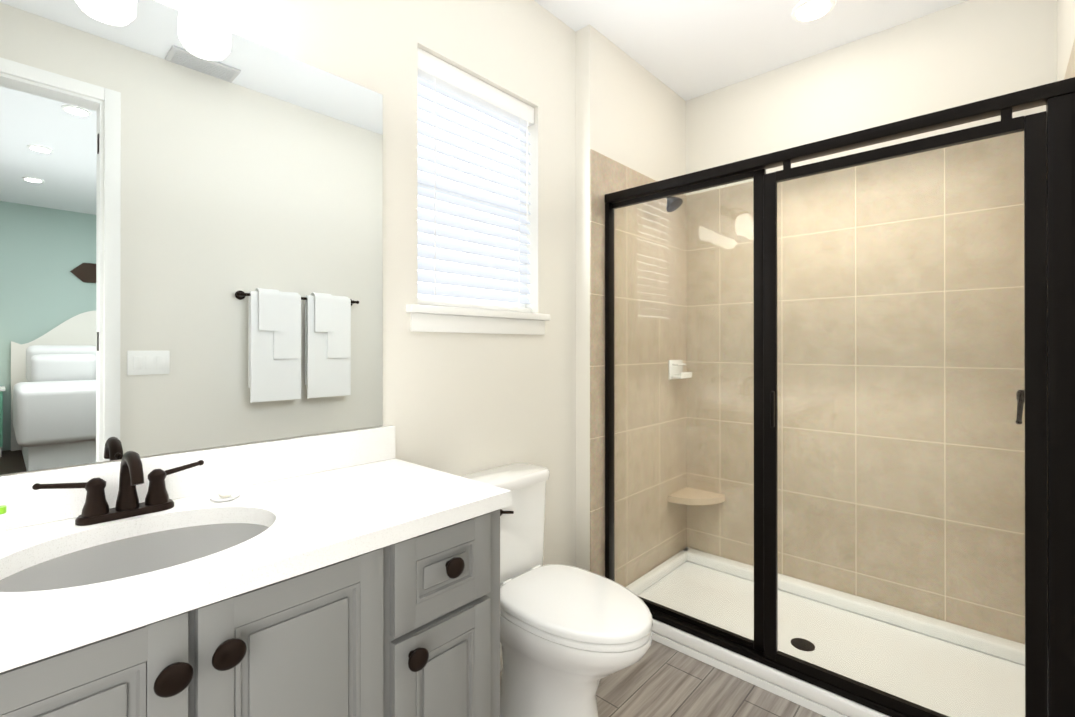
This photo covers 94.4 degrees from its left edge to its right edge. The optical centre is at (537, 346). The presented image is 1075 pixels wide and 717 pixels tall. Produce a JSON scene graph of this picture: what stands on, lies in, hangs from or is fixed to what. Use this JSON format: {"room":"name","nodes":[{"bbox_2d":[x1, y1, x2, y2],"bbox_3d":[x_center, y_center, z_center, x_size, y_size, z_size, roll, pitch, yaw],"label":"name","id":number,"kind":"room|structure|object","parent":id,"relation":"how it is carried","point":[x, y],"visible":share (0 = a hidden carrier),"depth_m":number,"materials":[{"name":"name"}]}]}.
{"room":"bathroom","nodes":[
{"label":"bathroom","id":0,"kind":"room"},
{"bbox_2d":[0,0,685,570],"bbox_3d":[-0.390,-0.099,1.731,0.200,2.740,3.800,0,0,43],"label":"wall","id":1,"kind":"structure","parent":0,"point":[460,404],"depth_m":2.01,"materials":[{"name":"white paint"}]},
{"bbox_2d":[0,0,382,474],"bbox_3d":[-0.934,-0.274,1.104,0.005,1.052,1.301,0,0,43],"label":"mirror","id":2,"kind":"object","parent":1,"relation":"attached to","point":[191,232],"visible":1,"depth_m":1.18,"materials":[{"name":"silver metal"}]},
{"bbox_2d":[0,425,394,528],"bbox_3d":[-0.919,0.307,1.107,0.019,0.104,1.352,0,0,43],"label":"backsplash","id":3,"kind":"structure","parent":1,"relation":"attached to","point":[229,467],"depth_m":1.22,"materials":[{"name":"white stone"}]},
{"bbox_2d":[406,48,549,334],"bbox_3d":[-0.241,-0.584,1.945,0.172,1.090,0.805,0,0,43],"label":"window","id":4,"kind":"structure","parent":1,"relation":"in","point":[473,240],"depth_m":1.93,"materials":[{"name":"white plastic"}]},
{"bbox_2d":[500,643,502,670],"bbox_3d":[-0.133,1.221,1.958,0.030,0.100,0.955,0,0,43],"label":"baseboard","id":5,"kind":"structure","parent":1,"relation":"attached to","point":[501,663],"depth_m":1.91,"materials":[{"name":"white wood"}]},
{"bbox_2d":[590,149,689,586],"bbox_3d":[0.555,0.188,2.607,0.008,2.170,0.930,0,0,43],"label":"shower wall tile","id":6,"kind":"structure","parent":1,"relation":"attached to","point":[608,174],"depth_m":2.57,"materials":[{"name":"beige tile"}]},
{"bbox_2d":[666,196,682,211],"bbox_3d":[0.668,-0.767,2.593,0.179,0.140,0.092,0,0,43],"label":"shower head","id":7,"kind":"object","parent":6,"relation":"attached to","point":[677,202],"depth_m":2.55},
{"bbox_2d":[669,360,691,379],"bbox_3d":[0.816,0.133,2.829,0.074,0.110,0.156,0,0,43],"label":"soap dish","id":8,"kind":"object","parent":6,"relation":"attached to","point":[676,371],"depth_m":2.81,"materials":[{"name":"white ceramic"}]},
{"bbox_2d":[668,487,724,504],"bbox_3d":[0.894,0.856,2.799,0.230,0.035,0.230,0,0,43],"label":"corner shelf","id":9,"kind":"object","parent":1,"relation":"attached to","point":[703,497],"depth_m":2.77,"materials":[{"name":"beige stone"}]},
{"bbox_2d":[500,640,824,716],"bbox_3d":[0.251,1.320,1.140,1.940,0.100,3.800,0,0,43],"label":"floor","id":10,"kind":"structure","parent":0,"point":[658,679],"depth_m":1.82,"materials":[{"name":"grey wood"}]},
{"bbox_2d":[0,501,511,716],"bbox_3d":[-0.712,0.832,0.915,0.584,0.873,1.326,0,0,43],"label":"bathroom vanity","id":11,"kind":"object","parent":10,"relation":"on","point":[354,573],"depth_m":0.89,"materials":[{"name":"gray painted wood"},{"name":"oil rubbed bronze knobs"}]},
{"bbox_2d":[0,457,511,660],"bbox_3d":[-0.724,0.378,0.928,0.550,0.036,1.352,0,0,43],"label":"countertop","id":12,"kind":"structure","parent":11,"relation":"on","point":[314,516],"depth_m":0.97,"materials":[{"name":"white stone"}]},
{"bbox_2d":[0,505,6,541],"bbox_3d":[-1.001,0.328,0.899,0.023,0.062,0.060,0,0,19],"label":"toiletry bottles","id":13,"kind":"object","parent":12,"relation":"on","point":[3,509],"visible":1,"depth_m":0.92,"materials":[{"name":"white plastic"}]},
{"bbox_2d":[32,451,203,525],"bbox_3d":[-0.840,0.288,1.030,0.149,0.141,0.285,0,0,43],"label":"faucet","id":14,"kind":"object","parent":12,"relation":"on","point":[96,509],"visible":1,"depth_m":1.04,"materials":[{"name":"black metal"}]},
{"bbox_2d":[0,509,275,604],"bbox_3d":[-0.720,0.463,0.920,0.352,0.158,0.451,0,0,43],"label":"sink","id":15,"kind":"object","parent":12,"relation":"in","point":[23,576],"depth_m":0.94,"materials":[{"name":"white ceramic"}]},
{"bbox_2d":[209,490,240,501],"bbox_3d":[-0.734,0.349,1.171,0.064,0.020,0.064,0,0,43],"label":"soap dish","id":16,"kind":"object","parent":12,"relation":"on","point":[224,495],"visible":0.98,"depth_m":1.16,"materials":[{"name":"white ceramic"}]},
{"bbox_2d":[460,463,652,716],"bbox_3d":[0.055,0.871,1.660,0.699,0.800,0.382,0,0,43],"label":"toilet","id":17,"kind":"object","parent":10,"relation":"on","point":[571,637],"visible":0.83,"depth_m":1.56,"materials":[{"name":"white ceramic"}]},
{"bbox_2d":[626,547,1024,716],"bbox_3d":[1.155,1.229,2.133,1.512,0.084,0.856,0,0,43],"label":"shower pan","id":18,"kind":"object","parent":10,"relation":"on","point":[818,700],"depth_m":2.05,"materials":[{"name":"white plastic"}]},
{"bbox_2d":[605,77,1074,716],"bbox_3d":[0.884,0.235,1.841,1.512,1.898,0.070,0,0,43],"label":"shower door","id":19,"kind":"structure","parent":18,"relation":"on","point":[1049,405],"depth_m":1.54,"materials":[{"name":"clear glass"}]},
{"bbox_2d":[1015,390,1024,423],"bbox_3d":[1.687,0.177,1.670,0.120,0.182,0.170,0,0,43],"label":"door handle","id":20,"kind":"object","parent":19,"relation":"attached to","point":[1019,398],"depth_m":1.70,"materials":[{"name":"black metal"}]},
{"bbox_2d":[534,0,967,100],"bbox_3d":[0.206,-1.530,1.186,1.820,0.120,3.800,0,0,43],"label":"ceiling","id":21,"kind":"structure","parent":0,"point":[685,50],"depth_m":2.31,"materials":[{"name":"white paint"}]},
{"bbox_2d":[791,0,835,22],"bbox_3d":[1.198,-1.462,2.163,0.170,0.012,0.170,0,0,43],"label":"recessed light","id":22,"kind":"object","parent":21,"relation":"in","point":[803,11],"visible":1,"depth_m":2.16,"materials":[{"name":"white plastic"}]},
{"bbox_2d":[686,0,1056,194],"bbox_3d":[1.495,-0.098,2.499,1.940,2.740,0.120,0,0,43],"label":"wall","id":23,"kind":"structure","parent":0,"point":[966,52],"depth_m":2.31,"materials":[{"name":"white paint"}]},
{"bbox_2d":[690,131,1024,643],"bbox_3d":[1.451,0.187,2.451,1.540,2.170,0.008,0,0,43],"label":"shower wall tile","id":24,"kind":"structure","parent":23,"relation":"attached to","point":[890,186],"depth_m":2.31,"materials":[{"name":"beige tile"}]},
{"bbox_2d":[1057,0,1074,80],"bbox_3d":[0.885,-0.331,0.561,0.218,3.200,3.800,0,0,43],"label":"wall","id":25,"kind":"structure","parent":0,"point":[1065,24],"depth_m":1.74,"materials":[{"name":"white paint"}]},
{"bbox_2d":[1064,38,1074,79],"bbox_3d":[1.740,0.186,1.632,0.008,2.170,0.768,0,0,43],"label":"shower wall tile","id":26,"kind":"structure","parent":25,"relation":"attached to","point":[1070,71],"depth_m":1.51,"materials":[{"name":"beige tile"}]}
]}

